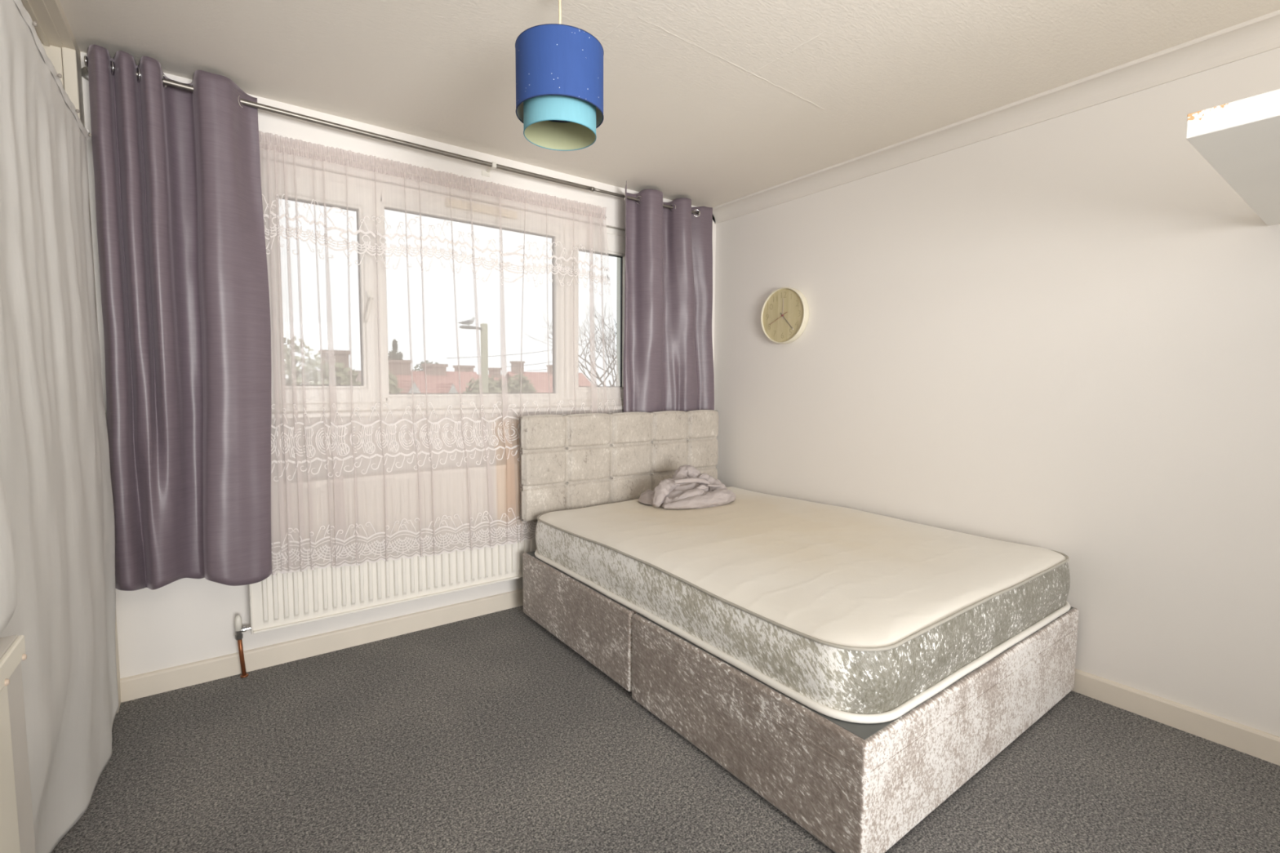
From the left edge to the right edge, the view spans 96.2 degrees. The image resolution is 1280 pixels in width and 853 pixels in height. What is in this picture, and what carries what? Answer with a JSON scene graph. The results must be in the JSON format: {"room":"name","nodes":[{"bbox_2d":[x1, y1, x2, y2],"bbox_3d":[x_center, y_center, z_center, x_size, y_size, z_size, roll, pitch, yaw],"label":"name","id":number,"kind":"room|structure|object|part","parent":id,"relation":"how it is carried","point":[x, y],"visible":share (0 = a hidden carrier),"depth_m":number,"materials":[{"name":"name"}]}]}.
{"room":"bedroom","nodes":[
{"label":"bedroom","id":0,"kind":"room"},
{"bbox_2d":[80,51,715,678],"bbox_3d":[-1.061,-0.290,2.924,4.100,2.572,0.250,-3,5,-36],"label":"wall","id":1,"kind":"structure","parent":0,"point":[184,620],"depth_m":2.47,"materials":[{"name":"paint"}]},
{"bbox_2d":[21,0,80,61],"bbox_3d":[-1.400,-1.293,0.723,0.625,0.248,2.750,-3,5,-36],"label":"trim","id":2,"kind":"structure","parent":1,"relation":"attached to","point":[53,28],"depth_m":1.80,"materials":[{"name":"paint"}]},
{"bbox_2d":[41,43,120,713],"bbox_3d":[-2.195,-0.100,1.882,0.625,2.335,0.100,-3,5,-36],"label":"trim","id":3,"kind":"structure","parent":1,"relation":"attached to","point":[66,62],"depth_m":1.94,"materials":[{"name":"beige paint"}]},
{"bbox_2d":[0,0,119,852],"bbox_3d":[-1.129,0.103,0.991,0.180,2.059,2.621,-3,5,-36],"label":"curtain","id":4,"kind":"object","parent":3,"relation":"hanging from","point":[58,587],"visible":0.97,"depth_m":1.36,"materials":[{"name":"white fabric"}]},
{"bbox_2d":[120,588,523,702],"bbox_3d":[-0.738,0.944,3.095,3.075,0.088,0.016,-3,5,-36],"label":"baseboard","id":5,"kind":"structure","parent":1,"relation":"attached to","point":[147,684],"depth_m":2.54,"materials":[{"name":"beige paint"}]},
{"bbox_2d":[81,55,699,215],"bbox_3d":[-0.786,-1.293,2.831,2.866,0.069,0.100,-3,5,-36],"label":"curtain rod","id":6,"kind":"object","parent":1,"relation":"attached to","point":[493,165],"visible":0.73,"depth_m":2.56,"materials":[{"name":"metal"}]},
{"bbox_2d":[86,44,271,591],"bbox_3d":[-1.701,-0.340,2.161,0.515,1.932,0.167,-2,5,-26],"label":"curtain","id":7,"kind":"object","parent":6,"relation":"hanging from","point":[181,237],"visible":0.98,"depth_m":2.15,"materials":[{"name":"fabric"}]},
{"bbox_2d":[623,180,714,412],"bbox_3d":[0.195,-0.688,3.548,0.774,1.428,0.123,-3,5,-36],"label":"curtain","id":8,"kind":"object","parent":6,"relation":"hanging from","point":[668,358],"visible":0.91,"depth_m":3.52,"materials":[{"name":"fabric"}]},
{"bbox_2d":[248,537,537,634],"bbox_3d":[-0.951,0.511,2.850,1.647,0.613,0.102,-3,5,-36],"label":"radiator","id":9,"kind":"object","parent":1,"relation":"attached to","point":[279,601],"visible":0.42,"depth_m":2.62,"materials":[{"name":"metal"}]},
{"bbox_2d":[235,615,250,678],"bbox_3d":[-1.636,0.904,2.372,0.058,0.267,0.033,-3,5,-36],"label":"radiator valve","id":10,"kind":"object","parent":9,"relation":"attached to","point":[238,628],"visible":0.97,"depth_m":2.36,"materials":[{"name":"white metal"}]},
{"bbox_3d":[-0.932,0.814,2.843,1.635,0.010,0.026,-3,5,-36],"label":"rail","id":11,"kind":"part","parent":9,"relation":"part of","materials":[{"name":"metal"}]},
{"bbox_2d":[258,130,617,575],"bbox_3d":[-0.802,-0.302,2.877,1.869,1.839,0.111,-3,5,-36],"label":"lace curtain","id":12,"kind":"object","parent":1,"relation":"hanging from","point":[335,504],"visible":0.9,"depth_m":2.60,"materials":[{"name":"white fabric"}]},
{"bbox_2d":[285,177,625,418],"bbox_3d":[-0.820,-0.606,2.956,1.990,1.073,0.144,-3,5,-36],"label":"window","id":13,"kind":"structure","parent":1,"relation":"in","point":[374,388],"depth_m":2.83,"materials":[{"name":"white plastic"}]},
{"bbox_3d":[-1.418,-0.589,2.542,0.471,0.976,0.091,-3,5,-36],"label":"opening sash","id":14,"kind":"part","parent":13,"relation":"part of","materials":[{"name":"white plastic"}]},
{"bbox_3d":[-1.221,-0.526,2.589,0.018,0.118,0.043,3,5,36],"label":"handle lever","id":15,"kind":"part","parent":13,"relation":"part of","materials":[{"name":"white plastic"}]},
{"bbox_3d":[-1.226,-0.578,2.608,0.022,0.080,0.036,-3,5,-36],"label":"handle","id":16,"kind":"part","parent":13,"relation":"part of","materials":[{"name":"white plastic"}]},
{"bbox_3d":[-0.824,-0.083,2.996,1.990,0.024,0.142,-3,5,-36],"label":"sill","id":17,"kind":"part","parent":13,"relation":"part of","materials":[{"name":"white plastic"}]},
{"bbox_2d":[380,193,559,402],"bbox_3d":[-0.843,-0.618,2.975,0.928,0.976,0.075,-3,5,-36],"label":"window pane","id":18,"kind":"object","parent":13,"relation":"attached to","point":[413,207],"depth_m":2.92,"materials":[{"name":"clear glass"}]},
{"bbox_3d":[-0.252,-0.646,3.401,0.481,0.976,0.091,-3,5,-36],"label":"opening sash","id":19,"kind":"part","parent":13,"relation":"part of","materials":[{"name":"white plastic"}]},
{"bbox_2d":[51,605,1279,852],"bbox_3d":[0.771,1.289,0.541,4.100,0.200,6.450,-3,5,-36],"label":"floor","id":20,"kind":"structure","parent":0,"point":[488,733],"depth_m":1.79,"materials":[{"name":"grey carpet"}]},
{"bbox_2d":[0,635,35,852],"bbox_3d":[-0.593,0.760,0.431,0.041,0.856,1.060,-3,5,-36],"label":"panel","id":21,"kind":"object","parent":20,"relation":"on","point":[16,820],"visible":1,"depth_m":0.79,"materials":[{"name":"beige paint"}]},
{"bbox_3d":[-0.573,0.778,0.424,0.004,0.820,0.923,-3,5,-36],"label":"raised door","id":22,"kind":"part","parent":21,"relation":"part of","materials":[{"name":"beige paint"}]},
{"bbox_2d":[522,551,1078,852],"bbox_3d":[0.562,0.856,2.624,1.474,0.350,1.954,-3,5,-36],"label":"base","id":23,"kind":"object","parent":20,"relation":"on","point":[855,788],"visible":0.61,"depth_m":1.74,"materials":[{"name":"beige fabric"}]},
{"bbox_2d":[519,409,718,521],"bbox_3d":[-0.056,0.413,3.365,1.380,0.997,0.070,-3,5,-36],"label":"headboard","id":24,"kind":"object","parent":23,"relation":"attached to","point":[573,461],"visible":0.83,"depth_m":3.20,"materials":[{"name":"beige fabric"}]},
{"bbox_2d":[534,486,1070,724],"bbox_3d":[0.583,0.563,2.607,1.492,0.234,1.924,-3,5,-36],"label":"mattress","id":25,"kind":"object","parent":23,"relation":"on","point":[850,615],"visible":0.93,"depth_m":1.96,"materials":[{"name":"beige fabric"}]},
{"bbox_2d":[637,464,735,509],"bbox_3d":[0.287,0.313,3.157,0.582,0.190,0.413,-3,5,-36],"label":"folded blanket","id":26,"kind":"object","parent":25,"relation":"on","point":[687,488],"visible":1,"depth_m":3.05,"materials":[{"name":"grey fabric"}]},
{"bbox_2d":[59,0,1279,207],"bbox_3d":[1.119,-1.291,0.593,3.275,0.202,6.450,-3,5,-36],"label":"ceiling","id":27,"kind":"structure","parent":0,"point":[708,103],"depth_m":2.04,"materials":[{"name":"paint"}]},
{"bbox_2d":[515,0,604,151],"bbox_3d":[-0.231,-1.062,1.658,0.253,0.433,0.253,-3,5,-36],"label":"pendant lamp","id":28,"kind":"object","parent":27,"relation":"hanging from","point":[559,67],"visible":1,"depth_m":1.57,"materials":[{"name":"blue fabric"}]},
{"bbox_3d":[-0.232,-0.993,1.663,0.251,0.180,0.251,-3,5,-36],"label":"lamp shade","id":29,"kind":"part","parent":28,"relation":"part of","materials":[{"name":"blue fabric"}]},
{"bbox_3d":[-0.231,-1.083,1.657,0.253,0.003,0.253,-1,4,-16],"label":"trim","id":30,"kind":"part","parent":28,"relation":"part of","materials":[{"name":"blue fabric"}]},
{"bbox_3d":[-0.232,-0.890,1.671,0.209,0.085,0.209,-3,5,-36],"label":"lamp shade","id":31,"kind":"part","parent":28,"relation":"part of","materials":[{"name":"blue fabric"}]},
{"bbox_3d":[-0.232,-0.903,1.670,0.253,0.003,0.253,-3,5,-36],"label":"trim","id":32,"kind":"part","parent":28,"relation":"part of","materials":[{"name":"teal fabric"}]},
{"bbox_3d":[-0.233,-0.847,1.674,0.211,0.003,0.211,-3,5,-36],"label":"trim","id":33,"kind":"part","parent":28,"relation":"part of","materials":[{"name":"beige fabric"}]},
{"bbox_2d":[713,47,1279,737],"bbox_3d":[2.423,-0.162,1.492,0.200,2.572,6.200,-3,5,-36],"label":"wall","id":34,"kind":"structure","parent":0,"point":[1061,334],"depth_m":2.28,"materials":[{"name":"paint"}]},
{"bbox_2d":[760,287,808,343],"bbox_3d":[0.850,-0.654,3.391,0.044,0.327,0.327,-3,5,-36],"label":"wall clock","id":35,"kind":"object","parent":34,"relation":"attached to","point":[784,313],"visible":1,"depth_m":3.37,"materials":[{"name":"beige plastic"}]},
{"bbox_2d":[712,9,1279,223],"bbox_3d":[2.257,-1.204,1.411,0.080,0.082,6.000,-3,5,-36],"label":"trim","id":36,"kind":"structure","parent":34,"relation":"attached to","point":[1260,34],"depth_m":2.29,"materials":[{"name":"paint"}]},
{"bbox_2d":[1071,668,1279,765],"bbox_3d":[2.269,1.075,1.601,0.016,0.088,6.000,-3,5,-36],"label":"baseboard","id":37,"kind":"structure","parent":34,"relation":"attached to","point":[1244,739],"depth_m":2.04,"materials":[{"name":"beige paint"}]},
{"bbox_2d":[1185,88,1279,226],"bbox_3d":[2.009,-0.597,0.936,1.090,0.058,1.455,-3,5,-36],"label":"shelf","id":38,"kind":"object","parent":34,"relation":"attached to","point":[1240,140],"visible":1,"depth_m":1.23,"materials":[{"name":"white paint"}]},
{"label":"outside","id":39,"kind":"structure","parent":0,"visible":0},
{"bbox_3d":[-11.184,-0.756,70.409,180.000,0.300,119.400,-3,5,-36],"label":"ground","id":40,"kind":"structure","parent":39,"visible":0},
{"bbox_2d":[291,335,332,384],"bbox_3d":[-13.591,-0.340,21.503,4.360,6.148,3.254,-3,5,-36],"label":"bushy tree","id":41,"kind":"object","parent":40,"relation":"on","point":[302,377],"visible":0.07,"depth_m":21.68,"materials":[{"name":"green plant"}]},
{"bbox_2d":[297,349,361,384],"bbox_3d":[-14.048,-0.592,26.791,3.800,5.850,5.700,-3,5,-36],"label":"house","id":42,"kind":"structure","parent":40,"relation":"on","point":[331,357],"depth_m":26.23,"materials":[{"name":"brick"}]},
{"bbox_2d":[311,362,361,385],"bbox_3d":[-9.595,0.478,18.327,2.432,5.042,1.894,-3,5,-36],"label":"bushy tree","id":43,"kind":"object","parent":40,"relation":"on","point":[327,375],"visible":0.06,"depth_m":17.98,"materials":[{"name":"green plant"}]},
{"bbox_2d":[388,339,403,359],"bbox_3d":[-25.169,-4.609,59.403,6.973,8.859,6.851,-3,5,-36],"label":"evergreen tree","id":44,"kind":"object","parent":40,"relation":"on","point":[393,356],"visible":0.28,"depth_m":58.89,"materials":[{"name":"green plant"}]},
{"bbox_2d":[388,368,404,393],"bbox_3d":[-9.674,0.246,21.983,1.538,4.958,1.208,-3,5,-36],"label":"bushy tree","id":45,"kind":"object","parent":40,"relation":"on","point":[393,380],"visible":0.02,"depth_m":21.80,"materials":[{"name":"green plant"}]},
{"bbox_2d":[412,360,438,370],"bbox_3d":[-26.324,-4.639,71.086,5.393,7.162,4.061,-3,5,-36],"label":"bushy tree","id":46,"kind":"object","parent":40,"relation":"on","point":[425,362],"visible":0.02,"depth_m":70.30,"materials":[{"name":"green plant"}]},
{"bbox_2d":[388,359,479,393],"bbox_3d":[-11.920,-0.880,32.364,5.750,5.620,6.250,-3,5,-36],"label":"house","id":47,"kind":"structure","parent":40,"relation":"on","point":[433,378],"depth_m":31.46,"materials":[{"name":"brick"}]},
{"bbox_2d":[459,323,488,392],"bbox_3d":[-5.567,-0.259,19.366,0.925,6.400,0.225,-3,5,-36],"label":"street lamp","id":48,"kind":"object","parent":40,"relation":"on","point":[483,326],"visible":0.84,"depth_m":19.35,"materials":[{"name":"grey metal"}]},
{"bbox_2d":[457,316,475,324],"bbox_3d":[-5.706,-3.486,18.985,0.588,0.301,0.250,-3,5,-36],"label":"seagull","id":49,"kind":"object","parent":48,"relation":"on","point":[470,321],"visible":1,"depth_m":18.94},
{"bbox_3d":[-5.279,-0.275,19.593,0.190,6.400,0.200,-3,5,-36],"label":"post","id":50,"kind":"part","parent":48,"relation":"part of","materials":[{"name":"grey metal"}]},
{"bbox_2d":[453,364,507,386],"bbox_3d":[-12.062,-1.571,41.584,4.600,5.620,6.200,-3,5,-36],"label":"house","id":51,"kind":"structure","parent":40,"relation":"on","point":[495,372],"depth_m":41.84,"materials":[{"name":"red tile"}]},
{"bbox_2d":[462,377,503,393],"bbox_3d":[-6.710,0.238,24.152,2.586,4.686,1.981,-3,5,-36],"label":"bushy tree","id":52,"kind":"object","parent":40,"relation":"on","point":[477,385],"visible":0.04,"depth_m":23.86,"materials":[{"name":"green plant"}]},
{"bbox_2d":[472,375,513,392],"bbox_3d":[-7.636,-0.196,29.076,2.882,4.805,2.187,-3,5,-36],"label":"bushy tree","id":53,"kind":"object","parent":40,"relation":"on","point":[499,384],"visible":0.04,"depth_m":29.01,"materials":[{"name":"green plant"}]},
{"bbox_2d":[502,372,537,392],"bbox_3d":[-7.907,-0.931,36.954,3.056,5.091,2.198,-3,5,-36],"label":"bushy tree","id":54,"kind":"object","parent":40,"relation":"on","point":[524,386],"visible":0.15,"depth_m":36.55,"materials":[{"name":"green plant"}]},
{"bbox_2d":[448,340,601,392],"bbox_3d":[-8.266,-3.475,48.620,10.344,8.414,23.094,0,4,-6],"label":"house","id":55,"kind":"structure","parent":40,"relation":"on","point":[542,382],"depth_m":53.14,"materials":[{"name":"brick"}]},
{"bbox_2d":[527,304,616,386],"bbox_3d":[-0.218,-1.148,21.291,7.553,7.974,3.891,1,4,5],"label":"bare tree","id":56,"kind":"object","parent":40,"relation":"on","point":[599,322],"visible":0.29,"depth_m":21.16,"materials":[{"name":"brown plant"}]}
]}

